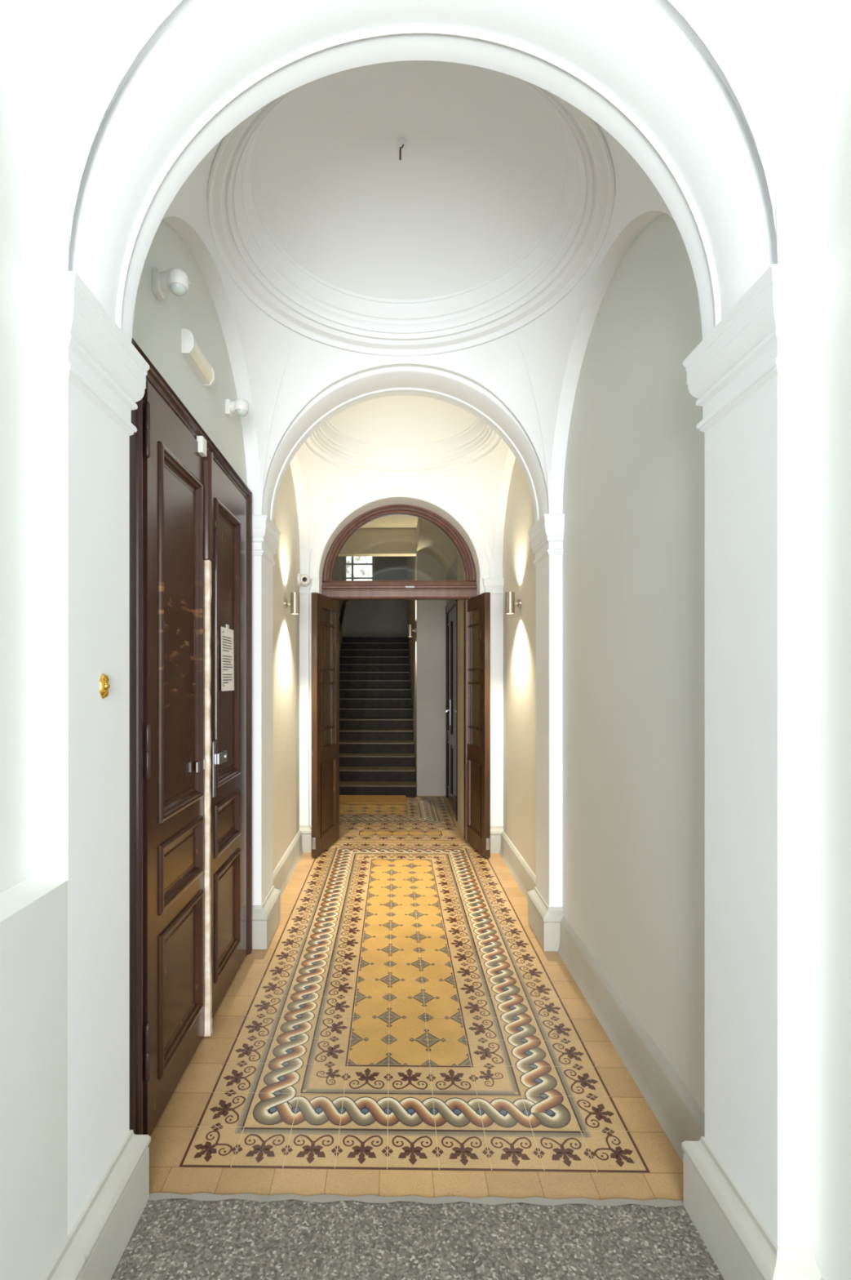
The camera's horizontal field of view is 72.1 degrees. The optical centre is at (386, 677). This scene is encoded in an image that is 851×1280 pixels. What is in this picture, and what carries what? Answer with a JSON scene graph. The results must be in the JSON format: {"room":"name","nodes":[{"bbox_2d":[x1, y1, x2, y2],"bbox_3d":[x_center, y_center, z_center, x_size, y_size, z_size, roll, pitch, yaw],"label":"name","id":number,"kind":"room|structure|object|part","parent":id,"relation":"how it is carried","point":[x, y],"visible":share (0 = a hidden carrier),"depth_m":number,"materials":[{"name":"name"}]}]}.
{"room":"building entrance hallway","nodes":[
{"label":"building entrance hallway","id":0,"kind":"room"},
{"bbox_2d":[0,874,67,1279],"bbox_3d":[-0.843,1.053,0.552,0.114,1.163,1.729,0,0,1],"label":"wall","id":1,"kind":"structure","parent":0,"point":[33,912],"depth_m":1.28,"materials":[{"name":"beige paint"}]},
{"bbox_2d":[42,1236,86,1279],"bbox_3d":[-0.764,1.481,0.551,0.045,0.246,1.730,0,0,1],"label":"baseboard","id":2,"kind":"structure","parent":1,"relation":"attached to","point":[69,1263],"depth_m":1.38,"materials":[{"name":"grey paint"}]},
{"bbox_2d":[0,40,300,893],"bbox_3d":[-0.942,-0.542,2.365,0.205,4.456,6.242,0,0,1],"label":"wall","id":3,"kind":"structure","parent":0,"point":[157,326],"depth_m":1.40,"materials":[{"name":"beige paint"}]},
{"bbox_2d":[151,267,191,300],"bbox_3d":[-0.782,-1.433,2.119,0.126,0.088,0.081,0,0,1],"label":"sensor","id":4,"kind":"object","parent":3,"relation":"attached to","point":[175,280],"visible":1,"depth_m":2.10,"materials":[{"name":"white plastic"}]},
{"bbox_3d":[-0.774,-1.442,2.123,0.104,0.067,0.072,0,0,1],"label":"arm","id":5,"kind":"part","parent":4,"relation":"part of","materials":[{"name":"white plastic"}]},
{"bbox_2d":[129,337,252,1136],"bbox_3d":[-0.816,0.251,2.652,0.084,2.698,1.580,0,0,1],"label":"door","id":6,"kind":"structure","parent":3,"relation":"in","point":[191,513],"depth_m":2.31,"materials":[{"name":"brown paint"}]},
{"bbox_3d":[-0.812,-0.162,2.316,0.026,1.371,0.460,0,0,1],"label":"panel","id":7,"kind":"part","parent":6,"relation":"part of","materials":[{"name":"paint"}]},
{"bbox_3d":[-0.812,0.728,2.316,0.026,0.251,0.460,0,0,1],"label":"panel","id":8,"kind":"part","parent":6,"relation":"part of","materials":[{"name":"brown paint"}]},
{"bbox_3d":[-0.812,1.183,2.316,0.026,0.515,0.460,0,0,1],"label":"panel","id":9,"kind":"part","parent":6,"relation":"part of","materials":[{"name":"brown paint"}]},
{"bbox_3d":[-0.804,0.381,2.526,0.007,0.044,0.103,0,0,1],"label":"strike plate","id":10,"kind":"part","parent":6,"relation":"part of","materials":[{"name":"silver metal"}]},
{"bbox_2d":[196,435,206,457],"bbox_3d":[-0.800,-1.004,2.528,0.027,0.072,0.056,0,0,1],"label":"sensor","id":11,"kind":"object","parent":6,"relation":"attached to","point":[202,441],"depth_m":2.50,"materials":[{"name":"white plastic"}]},
{"bbox_3d":[-0.798,0.422,2.693,0.014,0.256,0.041,0,0,1],"label":"lock plate","id":12,"kind":"part","parent":6,"relation":"part of","materials":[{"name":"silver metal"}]},
{"bbox_2d":[221,624,234,691],"bbox_3d":[-0.807,-0.102,2.970,0.006,0.337,0.222,0,0,1],"label":"paper notice","id":13,"kind":"object","parent":6,"relation":"attached to","point":[227,634],"visible":1,"depth_m":2.96,"materials":[{"name":"white paper"}]},
{"bbox_3d":[-0.804,-0.162,2.955,0.026,1.371,0.428,0,0,1],"label":"panel","id":14,"kind":"part","parent":6,"relation":"part of","materials":[{"name":"brown paint"}]},
{"bbox_3d":[-0.804,0.728,2.955,0.026,0.251,0.428,0,0,1],"label":"panel","id":15,"kind":"part","parent":6,"relation":"part of","materials":[{"name":"brown paint"}]},
{"bbox_3d":[-0.804,1.183,2.955,0.026,0.515,0.428,0,0,1],"label":"panel","id":16,"kind":"part","parent":6,"relation":"part of","materials":[{"name":"brown paint"}]},
{"bbox_2d":[181,328,214,386],"bbox_3d":[-0.812,-1.380,2.526,0.053,0.099,0.280,0,0,1],"label":"emergency light","id":17,"kind":"object","parent":3,"relation":"attached to","point":[191,351],"visible":1,"depth_m":2.47,"materials":[{"name":"white plastic"}]},
{"bbox_2d":[191,340,213,384],"bbox_3d":[-0.803,-1.380,2.527,0.027,0.092,0.246,0,0,1],"label":"diffuser","id":18,"kind":"object","parent":17,"relation":"attached to","point":[200,365],"depth_m":2.53,"materials":[{"name":"beige"}]},
{"bbox_2d":[225,398,248,417],"bbox_3d":[-0.772,-1.399,3.024,0.119,0.083,0.078,0,0,1],"label":"sensor","id":19,"kind":"object","parent":3,"relation":"attached to","point":[240,406],"visible":1,"depth_m":3.00,"materials":[{"name":"white plastic"}]},
{"bbox_3d":[-0.766,-1.408,3.030,0.096,0.061,0.066,0,0,1],"label":"arm","id":20,"kind":"part","parent":19,"relation":"part of","materials":[{"name":"white plastic"}]},
{"bbox_2d":[272,830,303,896],"bbox_3d":[-0.784,1.500,4.618,0.044,0.209,1.560,0,0,1],"label":"baseboard","id":21,"kind":"structure","parent":3,"relation":"attached to","point":[284,870],"depth_m":4.64,"materials":[{"name":"grey paint"}]},
{"bbox_2d":[284,592,299,614],"bbox_3d":[-0.749,-0.590,4.628,0.119,0.168,0.070,0,0,1],"label":"wall lamp","id":22,"kind":"object","parent":3,"relation":"attached to","point":[295,597],"visible":1,"depth_m":4.60,"materials":[{"name":"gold metal"}]},
{"bbox_3d":[-0.797,-0.590,4.629,0.022,0.070,0.070,0,0,1],"label":"wall plate","id":23,"kind":"part","parent":22,"relation":"part of","materials":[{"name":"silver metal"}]},
{"bbox_2d":[336,600,342,648],"bbox_3d":[-1.184,-1.277,10.264,0.428,5.824,4.646,0,0,1],"label":"wall","id":24,"kind":"structure","parent":0,"point":[340,601],"depth_m":12.10,"materials":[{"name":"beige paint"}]},
{"bbox_2d":[339,600,348,632],"bbox_3d":[-0.920,-0.676,10.614,0.101,2.140,4.455,0,0,1],"label":"handrail","id":25,"kind":"object","parent":24,"relation":"attached to","point":[344,602],"visible":0.25,"depth_m":11.75,"materials":[{"name":"black"}]},
{"bbox_2d":[342,600,407,635],"bbox_3d":[-0.428,-1.277,14.286,2.146,5.824,0.171,0,0,1],"label":"wall","id":26,"kind":"structure","parent":0,"point":[361,617],"depth_m":14.20,"materials":[{"name":"grey paint"}]},
{"bbox_2d":[307,486,502,827],"bbox_3d":[0.184,-0.585,5.632,2.362,4.371,0.496,0,0,1],"label":"wall","id":27,"kind":"structure","parent":0,"point":[317,584],"depth_m":5.40,"materials":[{"name":"white paint"}]},
{"bbox_2d":[309,486,490,578],"bbox_3d":[0.123,-1.339,5.373,1.676,0.845,0.024,0,0,1],"label":"trim","id":28,"kind":"structure","parent":27,"relation":"attached to","point":[456,513],"depth_m":5.37,"materials":[{"name":"white paint"}]},
{"bbox_2d":[311,504,490,857],"bbox_3d":[0.134,-0.047,5.442,1.581,3.295,0.656,0,0,1],"label":"door","id":29,"kind":"structure","parent":27,"relation":"in","point":[392,552],"depth_m":5.60,"materials":[{"name":"brown paint"}]},
{"bbox_3d":[-0.561,1.105,5.456,0.062,0.672,0.424,0,0,14],"label":"panel moulding","id":30,"kind":"part","parent":29,"relation":"part of","materials":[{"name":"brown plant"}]},
{"bbox_3d":[-0.561,0.003,5.456,0.005,1.284,0.431,0,0,14],"label":"glass pane","id":31,"kind":"part","parent":29,"relation":"part of","materials":[{"name":"beige"}]},
{"bbox_3d":[0.127,-1.266,5.678,1.310,0.668,0.005,0,0,1],"label":"glass pane","id":32,"kind":"part","parent":29,"relation":"part of","materials":[{"name":"white"}]},
{"bbox_3d":[0.127,-1.313,5.650,1.494,0.762,0.103,0,0,1],"label":"fanlight frame","id":33,"kind":"part","parent":29,"relation":"part of","materials":[{"name":"brown paint"}]},
{"bbox_3d":[0.823,0.419,5.649,0.099,2.363,0.120,0,0,1],"label":"post","id":34,"kind":"part","parent":29,"relation":"part of","materials":[{"name":"brown paint"}]},
{"bbox_3d":[0.844,1.105,5.442,0.062,0.672,0.424,0,0,-9],"label":"panel moulding","id":35,"kind":"part","parent":29,"relation":"part of","materials":[{"name":"brown wood"}]},
{"bbox_3d":[0.844,0.003,5.442,0.005,1.284,0.431,0,0,-9],"label":"glass pane","id":36,"kind":"part","parent":29,"relation":"part of","materials":[{"name":"beige"}]},
{"bbox_2d":[147,794,684,1207],"bbox_3d":[-0.235,1.649,4.983,2.805,0.107,6.425,0,0,1],"label":"floor","id":37,"kind":"structure","parent":0,"point":[404,1026],"depth_m":2.43,"materials":[{"name":"tile"}]},
{"bbox_2d":[252,515,281,949],"bbox_3d":[-0.767,0.318,3.639,0.141,2.572,0.420,0,0,1],"label":"pillar","id":38,"kind":"structure","parent":37,"relation":"on","point":[266,899],"depth_m":3.50,"materials":[{"name":"white paint"}]},
{"bbox_2d":[262,227,549,524],"bbox_3d":[0.114,-1.862,3.626,1.937,1.816,0.330,0,0,1],"label":"arch","id":39,"kind":"object","parent":38,"relation":"on","point":[431,380],"visible":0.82,"depth_m":3.60,"materials":[{"name":"white paint"}]},
{"bbox_2d":[299,578,312,852],"bbox_3d":[-0.745,0.345,5.383,0.134,2.517,0.109,0,0,1],"label":"pillar","id":40,"kind":"structure","parent":37,"relation":"on","point":[305,828],"depth_m":5.36,"materials":[{"name":"white paint"}]},
{"bbox_2d":[297,573,311,586],"bbox_3d":[-0.740,-0.888,5.286,0.116,0.114,0.115,0,0,1],"label":"security camera","id":41,"kind":"object","parent":40,"relation":"attached to","point":[303,580],"visible":1,"depth_m":5.25,"materials":[{"name":"white plastic"}]},
{"bbox_2d":[339,795,406,804],"bbox_3d":[-0.343,1.586,7.585,1.212,0.025,0.453,0,0,1],"label":"doormat","id":42,"kind":"object","parent":37,"relation":"on","point":[344,799],"visible":0.56,"depth_m":7.52,"materials":[{"name":"brown fabric"}]},
{"bbox_2d":[339,635,417,796],"bbox_3d":[-0.249,0.356,11.004,1.417,2.490,6.380,0,0,1],"label":"staircase","id":43,"kind":"structure","parent":37,"relation":"on","point":[377,756],"depth_m":9.68,"materials":[{"name":"black stone"}]},
{"bbox_2d":[482,577,503,853],"bbox_3d":[0.987,0.345,5.358,0.208,2.517,0.109,0,0,1],"label":"pillar","id":44,"kind":"structure","parent":37,"relation":"on","point":[495,586],"depth_m":5.33,"materials":[{"name":"white paint"}]},
{"bbox_2d":[527,513,564,951],"bbox_3d":[0.995,0.318,3.613,0.141,2.572,0.420,0,0,1],"label":"pillar","id":45,"kind":"structure","parent":37,"relation":"on","point":[545,901],"depth_m":3.45,"materials":[{"name":"white paint"}]},
{"bbox_2d":[111,1199,724,1279],"bbox_3d":[0.068,1.659,0.502,2.211,0.123,2.544,0,0,1],"label":"floor","id":46,"kind":"structure","parent":0,"point":[171,1239],"depth_m":1.65,"materials":[{"name":"stone"}]},
{"bbox_2d":[24,271,151,1279],"bbox_3d":[-0.797,0.318,1.582,0.141,2.572,0.420,0,0,1],"label":"pillar","id":47,"kind":"structure","parent":46,"relation":"on","point":[90,377],"depth_m":1.51,"materials":[{"name":"white paint"}]},
{"bbox_2d":[99,673,110,698],"bbox_3d":[-0.763,0.023,1.587,0.018,0.068,0.041,0,0,1],"label":"bell push","id":48,"kind":"object","parent":47,"relation":"attached to","point":[104,686],"visible":1,"depth_m":1.58,"materials":[{"name":"gold metal"}]},
{"bbox_2d":[68,0,777,342],"bbox_3d":[0.084,-1.862,1.568,1.937,1.816,0.332,0,0,1],"label":"arch","id":49,"kind":"object","parent":47,"relation":"on","point":[638,69],"visible":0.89,"depth_m":1.58,"materials":[{"name":"white paint"}]},
{"bbox_2d":[681,263,825,1279],"bbox_3d":[0.964,0.318,1.555,0.141,2.572,0.422,0,0,1],"label":"pillar","id":50,"kind":"structure","parent":46,"relation":"on","point":[748,1181],"depth_m":1.47,"materials":[{"name":"white paint"}]},
{"bbox_2d":[0,0,850,577],"bbox_3d":[0.098,-1.622,2.530,1.883,1.534,5.711,0,0,1],"label":"ceiling","id":51,"kind":"structure","parent":0,"point":[478,181],"depth_m":2.68,"materials":[{"name":"white paint"}]},
{"bbox_2d":[396,137,407,159],"bbox_3d":[0.070,-2.353,2.598,0.048,0.082,0.047,0,0,1],"label":"ceiling hook","id":52,"kind":"object","parent":51,"relation":"hanging from","point":[402,143],"visible":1,"depth_m":2.59,"materials":[{"name":"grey metal"}]},
{"bbox_3d":[0.128,-1.971,4.588,1.572,0.217,1.572,0,0,1],"label":"ring moulding","id":53,"kind":"part","parent":51,"relation":"part of","materials":[{"name":"white paint"}]},
{"bbox_3d":[0.099,-2.015,2.598,1.727,0.217,1.727,0,0,1],"label":"ring moulding","id":54,"kind":"part","parent":51,"relation":"part of","materials":[{"name":"white paint"}]},
{"bbox_2d":[407,600,446,795],"bbox_3d":[0.834,-1.277,11.121,0.742,5.824,6.464,0,0,1],"label":"wall","id":55,"kind":"structure","parent":0,"point":[429,615],"depth_m":7.89,"materials":[{"name":"grey paint"}]},
{"bbox_2d":[408,624,416,636],"bbox_3d":[0.362,-0.658,8.169,0.119,0.168,0.070,0,0,1],"label":"wall lamp","id":56,"kind":"object","parent":55,"relation":"attached to","point":[411,630],"visible":0.98,"depth_m":8.14,"materials":[{"name":"silver metal"}]},
{"bbox_2d":[457,600,465,834],"bbox_3d":[0.962,-0.297,6.177,0.342,3.865,0.616,0,0,1],"label":"wall","id":57,"kind":"structure","parent":0,"point":[460,602],"depth_m":6.18,"materials":[{"name":"beige paint"}]},
{"bbox_2d":[502,36,850,1279],"bbox_3d":[1.132,-0.542,2.335,0.205,4.456,6.242,0,0,1],"label":"wall","id":58,"kind":"structure","parent":0,"point":[633,489],"depth_m":2.17,"materials":[{"name":"beige paint"}]},
{"bbox_2d":[506,591,521,613],"bbox_3d":[1.005,-0.590,4.603,0.119,0.168,0.070,0,0,1],"label":"wall lamp","id":59,"kind":"object","parent":58,"relation":"attached to","point":[510,596],"visible":1,"depth_m":4.58,"materials":[{"name":"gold metal"}]},
{"bbox_3d":[1.053,-0.590,4.602,0.022,0.070,0.070,0,0,1],"label":"wall plate","id":60,"kind":"part","parent":59,"relation":"part of","materials":[{"name":"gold metal"}]},
{"bbox_2d":[499,831,536,901],"bbox_3d":[1.040,1.500,4.592,0.044,0.209,1.560,0,0,1],"label":"baseboard","id":61,"kind":"structure","parent":58,"relation":"attached to","point":[525,877],"depth_m":4.59,"materials":[{"name":"grey paint"}]},
{"bbox_2d":[557,915,704,1161],"bbox_3d":[1.011,1.500,2.584,0.044,0.209,1.658,0,0,1],"label":"baseboard","id":62,"kind":"structure","parent":58,"relation":"attached to","point":[675,1108],"depth_m":2.33,"materials":[{"name":"grey paint"}]},
{"bbox_3d":[0.977,-1.594,7.203,0.342,1.272,1.436,0,0,1],"label":"wall","id":63,"kind":"structure","parent":0,"visible":0},
{"bbox_2d":[444,600,457,821],"bbox_3d":[0.816,0.317,7.184,0.152,2.567,1.394,0,0,1],"label":"door","id":64,"kind":"structure","parent":63,"relation":"in","point":[451,608],"depth_m":7.22,"materials":[{"name":"paint"}]},
{"bbox_3d":[0.814,0.002,7.462,0.012,1.419,0.445,0,0,1],"label":"panel","id":65,"kind":"part","parent":64,"relation":"part of","materials":[{"name":"paint"}]},
{"bbox_3d":[0.814,1.139,7.462,0.012,0.616,0.445,0,0,1],"label":"panel","id":66,"kind":"part","parent":64,"relation":"part of","materials":[{"name":"paint"}]},
{"bbox_3d":[0.809,0.436,7.338,0.015,0.325,0.060,0,0,1],"label":"handle plate","id":67,"kind":"part","parent":64,"relation":"part of","materials":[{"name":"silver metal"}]},
{"bbox_3d":[0.806,0.002,6.915,0.012,1.419,0.445,0,0,1],"label":"panel","id":68,"kind":"part","parent":64,"relation":"part of","materials":[{"name":"paint"}]},
{"bbox_3d":[0.806,1.139,6.915,0.012,0.616,0.445,0,0,1],"label":"panel","id":69,"kind":"part","parent":64,"relation":"part of","materials":[{"name":"paint"}]}
]}

